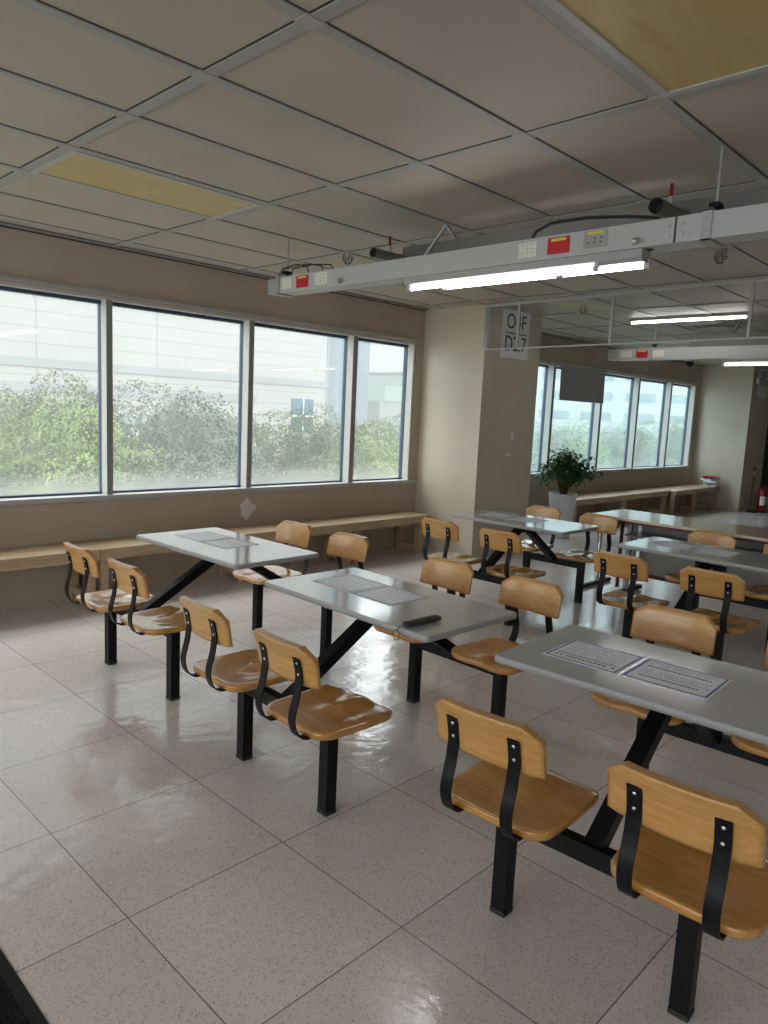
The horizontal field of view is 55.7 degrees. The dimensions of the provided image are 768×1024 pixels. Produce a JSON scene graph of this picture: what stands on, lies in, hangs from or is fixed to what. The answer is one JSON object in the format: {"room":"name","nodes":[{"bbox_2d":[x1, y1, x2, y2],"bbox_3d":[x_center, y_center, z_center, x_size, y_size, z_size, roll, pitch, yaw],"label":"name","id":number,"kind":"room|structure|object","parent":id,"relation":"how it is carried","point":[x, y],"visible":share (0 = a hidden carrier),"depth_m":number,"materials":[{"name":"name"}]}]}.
{"room":"eatery","nodes":[
{"label":"eatery","id":0,"kind":"room"},
{"bbox_2d":[0,226,702,606],"bbox_3d":[1.126,-1.037,9.324,0.155,2.750,23.000,10,11,43],"label":"wall","id":1,"kind":"structure","parent":0,"point":[23,254],"depth_m":6.50,"materials":[{"name":"beige paint"}]},
{"bbox_2d":[0,281,415,505],"bbox_3d":[-3.259,-0.805,4.786,0.185,1.596,10.335,10,11,43],"label":"window","id":2,"kind":"structure","parent":1,"relation":"in","point":[104,304],"depth_m":6.72,"materials":[{"name":"grey metal"}]},
{"bbox_2d":[0,274,422,341],"bbox_3d":[-3.181,-1.611,4.611,0.030,0.025,10.340,10,11,43],"label":"trim","id":3,"kind":"structure","parent":1,"relation":"attached to","point":[8,277],"depth_m":6.13,"materials":[{"name":"grey"}]},
{"bbox_2d":[240,498,255,519],"bbox_3d":[-1.290,-0.031,6.888,0.006,0.204,0.190,10,11,43],"label":"wall patch","id":4,"kind":"object","parent":1,"relation":"attached to","point":[246,506],"depth_m":6.88,"materials":[{"name":"white paint"}]},
{"bbox_2d":[530,362,695,475],"bbox_3d":[3.604,-1.450,11.790,0.185,1.596,6.950,10,11,43],"label":"window","id":5,"kind":"structure","parent":1,"relation":"in","point":[550,369],"depth_m":12.42,"materials":[{"name":"grey metal"}]},
{"bbox_2d":[559,365,605,403],"bbox_3d":[2.989,-1.907,10.920,0.037,0.498,1.330,10,11,43],"label":"sign","id":6,"kind":"object","parent":5,"relation":"attached to","point":[577,384],"visible":1,"depth_m":10.88,"materials":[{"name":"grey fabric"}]},
{"bbox_2d":[539,358,701,384],"bbox_3d":[3.719,-2.260,11.652,0.030,0.025,7.100,10,11,43],"label":"trim","id":7,"kind":"structure","parent":1,"relation":"attached to","point":[540,359],"depth_m":11.59,"materials":[{"name":"grey"}]},
{"bbox_2d":[0,503,767,1023],"bbox_3d":[5.104,1.132,5.486,11.967,0.120,23.200,10,11,43],"label":"floor","id":8,"kind":"structure","parent":0,"point":[151,872],"depth_m":2.61,"materials":[{"name":"tile"}]},
{"bbox_2d":[0,949,48,1023],"bbox_3d":[-1.305,1.412,0.800,3.000,0.011,2.132,10,11,43],"label":"floor mat","id":9,"kind":"object","parent":8,"relation":"on","point":[16,1003],"visible":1,"depth_m":1.89,"materials":[{"name":"black carpet"}]},
{"bbox_2d":[0,541,99,607],"bbox_3d":[-3.222,0.564,4.686,0.405,0.446,2.665,10,11,43],"label":"wooden bench","id":10,"kind":"object","parent":8,"relation":"on","point":[43,555],"visible":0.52,"depth_m":5.28,"materials":[{"name":"brown wood"}]},
{"bbox_2d":[63,520,368,700],"bbox_3d":[-0.984,0.543,4.452,1.080,0.761,1.639,10,11,43],"label":"table","id":11,"kind":"object","parent":8,"relation":"on","point":[129,592],"visible":0.82,"depth_m":4.18,"materials":[{"name":"grey laminate"}]},
{"bbox_2d":[176,531,232,541],"bbox_3d":[-1.146,0.154,4.611,0.280,0.001,0.260,10,11,43],"label":"paper notice","id":12,"kind":"object","parent":11,"relation":"on","point":[198,536],"visible":1,"depth_m":4.61,"materials":[{"name":"white paper"}]},
{"bbox_2d":[200,538,259,548],"bbox_3d":[-0.940,0.190,4.418,0.270,0.001,0.260,10,11,43],"label":"paper notice","id":13,"kind":"object","parent":11,"relation":"on","point":[229,543],"visible":1,"depth_m":4.41,"materials":[{"name":"white paper"}]},
{"bbox_2d":[78,517,356,590],"bbox_3d":[-1.359,0.389,6.587,0.405,0.446,2.660,10,11,43],"label":"wooden bench","id":14,"kind":"object","parent":8,"relation":"on","point":[128,546],"visible":0.53,"depth_m":6.48,"materials":[{"name":"brown wood"}]},
{"bbox_2d":[180,557,563,816],"bbox_3d":[-0.015,0.736,3.383,1.639,0.761,1.080,-5,11,-44],"label":"table","id":15,"kind":"object","parent":8,"relation":"on","point":[325,714],"visible":0.97,"depth_m":3.11,"materials":[{"name":"grey laminate"}]},
{"bbox_2d":[312,574,387,592],"bbox_3d":[-0.168,0.347,3.550,0.260,0.001,0.280,-5,11,-44],"label":"paper notice","id":16,"kind":"object","parent":15,"relation":"on","point":[349,583],"visible":1,"depth_m":3.54,"materials":[{"name":"white paper"}]},
{"bbox_2d":[351,586,430,605],"bbox_3d":[0.030,0.384,3.348,0.260,0.001,0.270,-5,11,-44],"label":"paper notice","id":17,"kind":"object","parent":15,"relation":"on","point":[387,595],"visible":1,"depth_m":3.34,"materials":[{"name":"white paper"}]},
{"bbox_2d":[392,615,440,639],"bbox_3d":[0.138,0.462,2.915,0.234,0.071,0.058,-5,11,-43],"label":"case","id":18,"kind":"object","parent":15,"relation":"on","point":[432,618],"visible":1,"depth_m":2.89,"materials":[{"name":"black plastic"}]},
{"bbox_2d":[331,510,429,564],"bbox_3d":[-0.030,0.264,7.943,0.405,0.446,1.135,10,11,43],"label":"wooden bench","id":19,"kind":"object","parent":8,"relation":"on","point":[398,519],"visible":0.63,"depth_m":7.94,"materials":[{"name":"brown wood"}]},
{"bbox_2d":[421,505,617,625],"bbox_3d":[1.144,0.416,6.089,1.080,0.761,1.639,10,11,43],"label":"table","id":20,"kind":"object","parent":8,"relation":"on","point":[500,541],"visible":0.91,"depth_m":5.87,"materials":[{"name":"grey laminate"}]},
{"bbox_2d":[478,512,518,518],"bbox_3d":[0.983,0.028,6.250,0.280,0.001,0.260,10,11,43],"label":"paper notice","id":21,"kind":"object","parent":20,"relation":"on","point":[491,514],"visible":1,"depth_m":6.24,"materials":[{"name":"white paper"}]},
{"bbox_2d":[505,516,547,522],"bbox_3d":[1.188,0.064,6.055,0.270,0.001,0.260,10,11,43],"label":"paper notice","id":22,"kind":"object","parent":20,"relation":"on","point":[522,519],"visible":1,"depth_m":6.05,"materials":[{"name":"white paper"}]},
{"bbox_2d":[533,444,602,538],"bbox_3d":[2.432,-0.283,9.738,0.889,1.266,0.919,-1,9,-27],"label":"potted plant","id":23,"kind":"object","parent":8,"relation":"on","point":[565,468],"visible":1,"depth_m":9.63,"materials":[{"name":"green plant"}]},
{"bbox_2d":[583,532,610,587],"bbox_3d":[2.088,0.415,7.071,0.045,0.583,0.540,10,11,43],"label":"frame","id":24,"kind":"object","parent":8,"relation":"on","point":[595,581],"visible":0.44,"depth_m":7.04,"materials":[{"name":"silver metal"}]},
{"bbox_2d":[572,492,626,522],"bbox_3d":[3.139,-0.029,11.142,0.455,0.446,1.570,10,11,43],"label":"wooden bench","id":25,"kind":"object","parent":8,"relation":"on","point":[599,498],"visible":0.41,"depth_m":11.10,"materials":[{"name":"brown wood"}]},
{"bbox_2d":[434,604,767,1022],"bbox_3d":[0.969,0.904,2.501,1.080,0.761,1.639,10,10,41],"label":"table","id":26,"kind":"object","parent":8,"relation":"on","point":[698,854],"visible":0.98,"depth_m":2.08,"materials":[{"name":"grey laminate"}]},
{"bbox_2d":[542,639,644,673],"bbox_3d":[0.758,0.518,2.624,0.277,0.001,0.250,10,10,41],"label":"paper notice","id":27,"kind":"object","parent":26,"relation":"on","point":[602,658],"visible":1,"depth_m":2.62,"materials":[{"name":"white paper"}]},
{"bbox_2d":[620,658,731,699],"bbox_3d":[0.980,0.555,2.438,0.285,0.001,0.250,10,10,41],"label":"paper notice","id":28,"kind":"object","parent":26,"relation":"on","point":[703,685],"visible":1,"depth_m":2.43,"materials":[{"name":"white paper"}]},
{"bbox_2d":[603,488,668,513],"bbox_3d":[4.243,-0.133,12.268,0.455,0.446,1.570,10,11,43],"label":"wooden bench","id":29,"kind":"object","parent":8,"relation":"on","point":[637,493],"visible":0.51,"depth_m":12.30,"materials":[{"name":"brown wood"}]},
{"bbox_2d":[593,530,767,660],"bbox_3d":[2.204,0.622,4.962,1.080,0.761,1.639,10,11,43],"label":"table","id":30,"kind":"object","parent":8,"relation":"on","point":[697,581],"visible":0.86,"depth_m":4.62,"materials":[{"name":"grey laminate"}]},
{"bbox_2d":[647,540,700,549],"bbox_3d":[2.045,0.233,5.124,0.280,0.001,0.260,10,11,43],"label":"paper notice","id":31,"kind":"object","parent":30,"relation":"on","point":[663,543],"visible":1,"depth_m":5.12,"materials":[{"name":"white paper"}]},
{"bbox_2d":[688,547,741,556],"bbox_3d":[2.249,0.270,4.928,0.270,0.001,0.260,10,11,43],"label":"paper notice","id":32,"kind":"object","parent":30,"relation":"on","point":[719,552],"visible":1,"depth_m":4.92,"materials":[{"name":"white paper"}]},
{"bbox_2d":[595,509,767,592],"bbox_3d":[3.437,0.602,5.569,3.800,0.740,0.660,10,11,43],"label":"folding table","id":33,"kind":"object","parent":8,"relation":"on","point":[749,538],"visible":0.53,"depth_m":6.40,"materials":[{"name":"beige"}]},
{"bbox_2d":[645,483,719,515],"bbox_3d":[5.564,-0.245,13.531,0.575,0.446,2.070,10,11,43],"label":"wooden bench","id":34,"kind":"object","parent":8,"relation":"on","point":[690,489],"visible":0.88,"depth_m":13.37,"materials":[{"name":"brown wood"}]},
{"bbox_2d":[703,483,716,486],"bbox_3d":[6.275,-0.521,13.973,0.220,0.045,0.300,8,9,32],"label":"magazine","id":35,"kind":"object","parent":34,"relation":"on","point":[708,485],"visible":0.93,"depth_m":13.85,"materials":[{"name":"white paper"}]},
{"bbox_3d":[6.303,-0.560,13.995,0.220,0.028,0.300,7,9,27],"label":"magazine","id":36,"kind":"object","parent":35,"relation":"on","visible":0},
{"bbox_2d":[703,480,715,483],"bbox_3d":[6.236,-0.585,13.905,0.220,0.040,0.300,7,9,26],"label":"magazine","id":37,"kind":"object","parent":36,"relation":"on","point":[704,481],"visible":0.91,"depth_m":13.78,"materials":[{"name":"white paper"}]},
{"bbox_2d":[700,478,719,480],"bbox_3d":[6.277,-0.629,13.965,0.300,0.035,0.220,-2,9,-30],"label":"magazine","id":38,"kind":"object","parent":37,"relation":"on","point":[700,478],"visible":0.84,"depth_m":13.89,"materials":[{"name":"white paper"}]},
{"bbox_3d":[6.282,-0.654,13.927,0.220,0.025,0.300,10,11,42],"label":"magazine","id":39,"kind":"object","parent":38,"relation":"on","visible":0},
{"bbox_2d":[703,476,721,477],"bbox_3d":[6.299,-0.676,13.927,0.300,0.020,0.220,-3,10,-34],"label":"magazine","id":40,"kind":"object","parent":39,"relation":"on","point":[703,476],"visible":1,"depth_m":13.85,"materials":[{"name":"red paper"}]},
{"bbox_2d":[746,477,757,512],"bbox_3d":[7.011,-0.323,13.773,0.180,0.668,0.107,10,11,43],"label":"stand","id":41,"kind":"object","parent":8,"relation":"on","point":[749,510],"visible":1,"depth_m":13.78,"materials":[{"name":"black metal"}]},
{"bbox_2d":[755,483,767,512],"bbox_3d":[7.210,-0.276,13.847,0.184,0.573,0.240,7,9,30],"label":"fire extinguisher","id":42,"kind":"object","parent":8,"relation":"on","point":[762,495],"visible":0.98,"depth_m":13.81,"materials":[{"name":"red paint"}]},
{"bbox_2d":[0,0,767,367],"bbox_3d":[5.237,-1.698,5.094,11.967,0.100,23.200,10,11,43],"label":"ceiling","id":43,"kind":"structure","parent":0,"point":[505,57],"depth_m":3.09,"materials":[{"name":"beige metal"}]},
{"bbox_2d":[30,150,263,218],"bbox_3d":[-1.292,-1.806,4.062,0.546,0.011,1.120,10,11,43],"label":"recessed light","id":44,"kind":"object","parent":43,"relation":"in","point":[74,167],"visible":1,"depth_m":4.01,"materials":[{"name":"yellow plastic"}]},
{"bbox_2d":[275,237,295,297],"bbox_3d":[-0.686,-1.724,5.098,0.040,0.404,0.151,10,11,43],"label":"hanger","id":45,"kind":"object","parent":43,"relation":"hanging from","point":[277,280],"visible":0.73,"depth_m":5.08,"materials":[{"name":"grey metal"}]},
{"bbox_2d":[268,203,767,296],"bbox_3d":[2.182,-1.064,2.320,8.350,0.116,0.183,10,11,43],"label":"cable tray","id":46,"kind":"object","parent":45,"relation":"hanging from","point":[744,223],"visible":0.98,"depth_m":3.56,"materials":[{"name":"white metal"}]},
{"bbox_2d":[279,264,333,275],"bbox_3d":[-0.533,-1.658,4.951,0.606,0.097,0.038,10,11,43],"label":"cable","id":47,"kind":"object","parent":46,"relation":"on","point":[302,265],"visible":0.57,"depth_m":4.99,"materials":[{"name":"black rubber"}]},
{"bbox_2d":[404,248,651,291],"bbox_3d":[0.673,-1.245,3.803,1.468,0.078,0.095,10,11,43],"label":"batten","id":48,"kind":"object","parent":46,"relation":"attached to","point":[593,263],"visible":1,"depth_m":3.67,"materials":[{"name":"grey plastic"}]},
{"bbox_2d":[592,263,600,271],"bbox_3d":[1.007,-1.161,3.438,0.028,0.044,0.027,10,11,43],"label":"socket","id":49,"kind":"object","parent":48,"relation":"attached to","point":[596,267],"depth_m":3.43,"materials":[{"name":"white metal"}]},
{"bbox_2d":[643,259,651,269],"bbox_3d":[1.210,-1.137,3.333,0.028,0.044,0.027,10,11,43],"label":"socket","id":50,"kind":"object","parent":48,"relation":"attached to","point":[646,265],"depth_m":3.32,"materials":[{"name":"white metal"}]},
{"bbox_2d":[531,215,661,238],"bbox_3d":[1.121,-1.382,3.518,0.808,0.099,0.073,5,8,15],"label":"cable","id":51,"kind":"object","parent":46,"relation":"on","point":[604,216],"visible":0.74,"depth_m":3.52,"materials":[{"name":"black rubber"}]},
{"bbox_2d":[342,251,352,264],"bbox_3d":[-0.273,-1.917,5.482,0.088,0.086,0.088,10,11,43],"label":"sprinkler","id":52,"kind":"object","parent":43,"relation":"attached to","point":[344,252],"visible":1,"depth_m":5.47,"materials":[{"name":"grey metal"}]},
{"bbox_2d":[370,183,767,260],"bbox_3d":[2.701,-1.246,2.171,7.450,0.228,0.370,10,11,43],"label":"pipe","id":53,"kind":"object","parent":43,"relation":"hanging from","point":[659,207],"visible":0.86,"depth_m":3.86,"materials":[{"name":"grey"}]},
{"bbox_2d":[524,294,626,312],"bbox_3d":[1.961,-2.112,7.381,0.546,0.011,1.120,10,11,43],"label":"recessed light","id":54,"kind":"object","parent":43,"relation":"in","point":[593,306],"visible":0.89,"depth_m":7.42,"materials":[{"name":"white metal"}]},
{"bbox_2d":[579,305,586,313],"bbox_3d":[2.051,-2.083,7.480,0.088,0.086,0.088,10,11,43],"label":"sprinkler","id":55,"kind":"object","parent":43,"relation":"attached to","point":[581,306],"visible":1,"depth_m":7.47,"materials":[{"name":"grey metal"}]},
{"bbox_2d":[483,276,767,349],"bbox_3d":[3.706,-1.427,4.760,0.060,0.468,7.998,-4,10,-41],"label":"barrier","id":56,"kind":"object","parent":43,"relation":"hanging from","point":[488,312],"visible":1,"depth_m":6.59,"materials":[{"name":"white metal"}]},
{"bbox_2d":[648,323,656,360],"bbox_3d":[3.153,-1.988,8.468,0.040,0.444,0.151,10,11,43],"label":"hanger","id":57,"kind":"object","parent":43,"relation":"hanging from","point":[654,345],"visible":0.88,"depth_m":8.44,"materials":[{"name":"grey metal"}]},
{"bbox_2d":[608,345,767,360],"bbox_3d":[5.392,-1.437,6.324,7.370,0.137,0.142,10,11,43],"label":"aluminium busway","id":58,"kind":"object","parent":57,"relation":"hanging from","point":[749,351],"visible":1,"depth_m":8.12,"materials":[{"name":"white metal"}]},
{"bbox_2d":[720,358,767,365],"bbox_3d":[4.655,-1.468,7.058,2.658,0.078,0.095,10,11,43],"label":"batten","id":59,"kind":"object","parent":58,"relation":"attached to","point":[737,361],"visible":1,"depth_m":7.77,"materials":[{"name":"grey"}]},
{"bbox_2d":[542,0,767,97],"bbox_3d":[0.815,-1.426,2.033,0.546,0.011,1.120,10,11,43],"label":"recessed light","id":60,"kind":"object","parent":43,"relation":"in","point":[675,47],"visible":1,"depth_m":2.21,"materials":[{"name":"yellow plastic"}]},
{"bbox_2d":[629,312,748,323],"bbox_3d":[3.259,-2.086,7.839,1.270,0.053,0.050,10,11,43],"label":"tube light","id":61,"kind":"object","parent":43,"relation":"attached to","point":[730,315],"visible":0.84,"depth_m":7.79,"materials":[{"name":"white plastic"}]},
{"bbox_2d":[686,360,693,366],"bbox_3d":[5.554,-2.690,13.182,0.128,0.119,0.130,10,11,43],"label":"security camera","id":62,"kind":"object","parent":43,"relation":"attached to","point":[690,363],"visible":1,"depth_m":13.14,"materials":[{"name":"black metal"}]},
{"bbox_2d":[671,321,742,330],"bbox_3d":[3.807,-2.185,8.556,0.600,0.015,0.600,10,11,43],"label":"ceiling vent","id":63,"kind":"object","parent":43,"relation":"in","point":[723,325],"visible":0.98,"depth_m":8.54,"materials":[{"name":"white metal"}]},
{"bbox_2d":[700,146,723,247],"bbox_3d":[1.410,-1.345,3.079,0.040,0.404,0.151,10,11,43],"label":"hanger","id":64,"kind":"object","parent":43,"relation":"hanging from","point":[707,216],"visible":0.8,"depth_m":3.06,"materials":[{"name":"grey metal"}]},
{"bbox_2d":[713,249,727,263],"bbox_3d":[2.257,-1.713,4.871,0.088,0.086,0.088,10,11,43],"label":"sprinkler","id":65,"kind":"object","parent":43,"relation":"attached to","point":[720,254],"visible":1,"depth_m":4.86,"materials":[{"name":"grey metal"}]},
{"bbox_2d":[689,321,767,346],"bbox_3d":[5.890,-1.627,6.173,6.500,0.284,0.120,10,11,43],"label":"duct","id":66,"kind":"object","parent":43,"relation":"hanging from","point":[742,342],"visible":0.86,"depth_m":8.07,"materials":[{"name":"grey metal"}]},
{"bbox_2d":[413,304,541,556],"bbox_3d":[1.097,-0.934,8.570,0.867,2.750,1.070,10,11,43],"label":"wall column","id":67,"kind":"structure","parent":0,"point":[470,393],"depth_m":8.18,"materials":[{"name":"beige paint"}]},
{"bbox_2d":[500,308,530,359],"bbox_3d":[1.476,-1.992,8.129,0.008,0.540,0.530,10,11,43],"label":"sign","id":68,"kind":"object","parent":67,"relation":"attached to","point":[509,322],"visible":0.8,"depth_m":8.10,"materials":[{"name":"white"}]},
{"bbox_2d":[691,365,767,510],"bbox_3d":[6.887,-1.471,14.422,0.947,2.750,1.130,10,11,43],"label":"column","id":69,"kind":"structure","parent":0,"point":[730,440],"depth_m":14.00,"materials":[{"name":"beige paint"}]},
{"bbox_2d":[0,0,767,365],"bbox_3d":[5.412,-1.630,5.070,11.667,0.012,23.000,10,11,43],"label":"trim","id":70,"kind":"structure","parent":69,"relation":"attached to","point":[337,7],"depth_m":3.27,"materials":[{"name":"grey metal"}]},
{"bbox_2d":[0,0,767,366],"bbox_3d":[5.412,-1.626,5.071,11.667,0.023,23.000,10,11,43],"label":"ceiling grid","id":71,"kind":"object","parent":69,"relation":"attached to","point":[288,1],"depth_m":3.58,"materials":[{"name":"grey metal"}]},
{"bbox_2d":[756,378,767,385],"bbox_3d":[7.354,-2.478,13.935,0.050,0.100,1.100,10,11,43],"label":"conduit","id":72,"kind":"object","parent":69,"relation":"attached to","point":[758,381],"visible":1,"depth_m":13.66,"materials":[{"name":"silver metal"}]},
{"bbox_2d":[757,368,767,397],"bbox_3d":[7.275,-2.472,13.943,0.008,0.540,0.530,10,11,43],"label":"sign","id":73,"kind":"object","parent":69,"relation":"attached to","point":[763,373],"visible":0.91,"depth_m":13.93,"materials":[{"name":"white"}]},
{"bbox_2d":[760,424,767,502],"bbox_3d":[8.335,-1.629,16.062,0.717,2.750,3.250,10,11,43],"label":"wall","id":74,"kind":"structure","parent":0,"point":[764,477],"depth_m":15.38,"materials":[{"name":"black"}]},
{"label":"outside","id":75,"kind":"structure","parent":0,"visible":0},
{"bbox_3d":[-33.486,-14.585,157.758,251.333,0.300,340.000,10,11,43],"label":"ground","id":76,"kind":"structure","parent":75,"visible":0},
{"bbox_2d":[0,384,30,491],"bbox_3d":[-9.838,1.229,17.160,4.258,9.112,4.324,-2,9,-32],"label":"bush","id":77,"kind":"object","parent":76,"relation":"on","point":[22,404],"visible":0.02,"depth_m":16.88,"materials":[{"name":"green plant"}]},
{"bbox_2d":[0,384,97,494],"bbox_3d":[-8.330,1.800,14.519,3.794,8.847,5.160,7,9,29],"label":"bush","id":78,"kind":"object","parent":76,"relation":"on","point":[15,459],"visible":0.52,"depth_m":14.47,"materials":[{"name":"green plant"}]},
{"bbox_2d":[0,369,133,490],"bbox_3d":[-8.235,1.117,18.576,4.217,9.097,3.775,1,8,-15],"label":"bush","id":79,"kind":"object","parent":76,"relation":"on","point":[35,395],"visible":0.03,"depth_m":17.78,"materials":[{"name":"green plant"}]},
{"bbox_2d":[36,462,137,493],"bbox_3d":[-5.237,2.844,13.332,3.748,7.390,3.356,5,8,16],"label":"bush","id":80,"kind":"object","parent":76,"relation":"on","point":[53,486],"visible":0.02,"depth_m":12.70,"materials":[{"name":"green plant"}]},
{"bbox_2d":[6,383,170,493],"bbox_3d":[-6.338,1.759,15.445,3.676,8.859,3.620,7,9,27],"label":"bush","id":81,"kind":"object","parent":76,"relation":"on","point":[117,454],"visible":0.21,"depth_m":14.61,"materials":[{"name":"green plant"}]},
{"bbox_2d":[42,378,231,491],"bbox_3d":[-6.146,1.275,18.153,3.604,9.095,4.902,5,8,17],"label":"bush","id":82,"kind":"object","parent":76,"relation":"on","point":[147,442],"visible":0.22,"depth_m":17.49,"materials":[{"name":"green plant"}]},
{"bbox_2d":[113,448,236,489],"bbox_3d":[-4.042,2.463,15.381,3.407,7.695,3.460,7,9,30],"label":"bush","id":83,"kind":"object","parent":76,"relation":"on","point":[147,485],"visible":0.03,"depth_m":14.69,"materials":[{"name":"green plant"}]},
{"bbox_2d":[0,290,369,488],"bbox_3d":[-31.911,-14.108,33.200,25.100,33.000,64.600,10,11,43],"label":"office building","id":84,"kind":"structure","parent":76,"relation":"on","point":[293,370],"depth_m":37.91,"materials":[{"name":"grey"}]},
{"bbox_2d":[122,386,267,487],"bbox_3d":[-4.874,1.228,19.242,4.188,9.006,4.097,3,8,5],"label":"bush","id":85,"kind":"object","parent":76,"relation":"on","point":[230,435],"visible":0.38,"depth_m":17.89,"materials":[{"name":"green plant"}]},
{"bbox_2d":[168,425,273,487],"bbox_3d":[-4.441,1.522,20.572,3.833,8.100,3.892,-5,11,-44],"label":"bush","id":86,"kind":"object","parent":76,"relation":"on","point":[261,474],"visible":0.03,"depth_m":19.43,"materials":[{"name":"green plant"}]},
{"bbox_2d":[224,408,371,483],"bbox_3d":[-2.982,1.258,21.604,4.967,8.477,3.625,3,8,4],"label":"bush","id":87,"kind":"object","parent":76,"relation":"on","point":[331,447],"visible":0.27,"depth_m":20.94,"materials":[{"name":"green plant"}]},
{"bbox_2d":[266,455,357,482],"bbox_3d":[-1.818,2.220,19.298,4.186,7.312,3.738,8,10,34],"label":"bush","id":88,"kind":"object","parent":76,"relation":"on","point":[291,474],"visible":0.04,"depth_m":19.26,"materials":[{"name":"green plant"}]},
{"bbox_2d":[259,401,373,479],"bbox_3d":[-2.076,0.891,23.367,3.666,8.805,3.747,-1,9,-23],"label":"bush","id":89,"kind":"object","parent":76,"relation":"on","point":[322,428],"visible":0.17,"depth_m":22.69,"materials":[{"name":"green plant"}]},
{"bbox_2d":[318,459,397,480],"bbox_3d":[-0.282,2.111,20.808,3.035,7.256,4.128,8,10,35],"label":"bush","id":90,"kind":"object","parent":76,"relation":"on","point":[377,462],"visible":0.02,"depth_m":20.38,"materials":[{"name":"green plant"}]},
{"bbox_2d":[354,414,399,478],"bbox_3d":[-0.654,0.974,24.352,3.892,8.505,3.833,8,9,33],"label":"bush","id":91,"kind":"object","parent":76,"relation":"on","point":[381,453],"visible":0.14,"depth_m":22.73,"materials":[{"name":"green plant"}]},
{"bbox_2d":[358,413,400,470],"bbox_3d":[0.943,0.760,26.181,4.967,8.575,3.625,1,8,-9],"label":"bush","id":92,"kind":"object","parent":76,"relation":"on","point":[394,416],"visible":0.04,"depth_m":25.65,"materials":[{"name":"green plant"}]},
{"bbox_2d":[366,385,401,466],"bbox_3d":[-1.350,-8.105,79.855,10.100,11.200,8.000,10,11,43],"label":"house","id":93,"kind":"structure","parent":76,"relation":"on","point":[390,406],"depth_m":74.08,"materials":[{"name":"grey"}]},
{"bbox_2d":[368,372,402,400],"bbox_3d":[2.677,-11.575,99.373,24.100,13.100,25.100,10,11,43],"label":"block","id":94,"kind":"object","parent":76,"relation":"on","point":[377,380],"visible":0.02,"depth_m":84.62,"materials":[{"name":"grey"}]},
{"bbox_2d":[369,343,687,463],"bbox_3d":[48.810,-26.405,124.033,106.000,40.000,30.500,4,8,12],"label":"office building","id":95,"kind":"structure","parent":76,"relation":"on","point":[383,358],"depth_m":113.34,"materials":[{"name":"grey"}]},
{"bbox_2d":[531,429,539,470],"bbox_3d":[4.198,0.499,27.791,4.313,8.956,4.408,-3,10,-35],"label":"bush","id":96,"kind":"object","parent":76,"relation":"on","point":[535,448],"visible":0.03,"depth_m":27.27,"materials":[{"name":"green plant"}]},
{"bbox_2d":[534,421,587,468],"bbox_3d":[5.992,0.439,30.323,5.160,8.548,3.794,4,8,7],"label":"bush","id":97,"kind":"object","parent":76,"relation":"on","point":[554,441],"visible":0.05,"depth_m":29.01,"materials":[{"name":"green plant"}]},
{"bbox_2d":[536,416,618,467],"bbox_3d":[8.479,0.041,33.100,4.258,8.808,4.324,3,8,5],"label":"bush","id":98,"kind":"object","parent":76,"relation":"on","point":[601,455],"visible":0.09,"depth_m":32.29,"materials":[{"name":"green plant"}]},
{"bbox_2d":[586,420,657,467],"bbox_3d":[11.272,-0.146,35.600,4.408,8.755,4.313,4,8,11],"label":"bush","id":99,"kind":"object","parent":76,"relation":"on","point":[646,454],"visible":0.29,"depth_m":33.86,"materials":[{"name":"green plant"}]},
{"bbox_2d":[609,419,682,465],"bbox_3d":[14.237,-0.604,39.589,5.417,8.847,3.984,-3,10,-36],"label":"bush","id":100,"kind":"object","parent":76,"relation":"on","point":[670,450],"visible":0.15,"depth_m":38.87,"materials":[{"name":"green plant"}]},
{"bbox_2d":[668,415,684,464],"bbox_3d":[17.934,-1.217,43.567,4.684,9.315,4.757,-3,10,-38],"label":"bush","id":101,"kind":"object","parent":76,"relation":"on","point":[678,420],"visible":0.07,"depth_m":43.41,"materials":[{"name":"green plant"}]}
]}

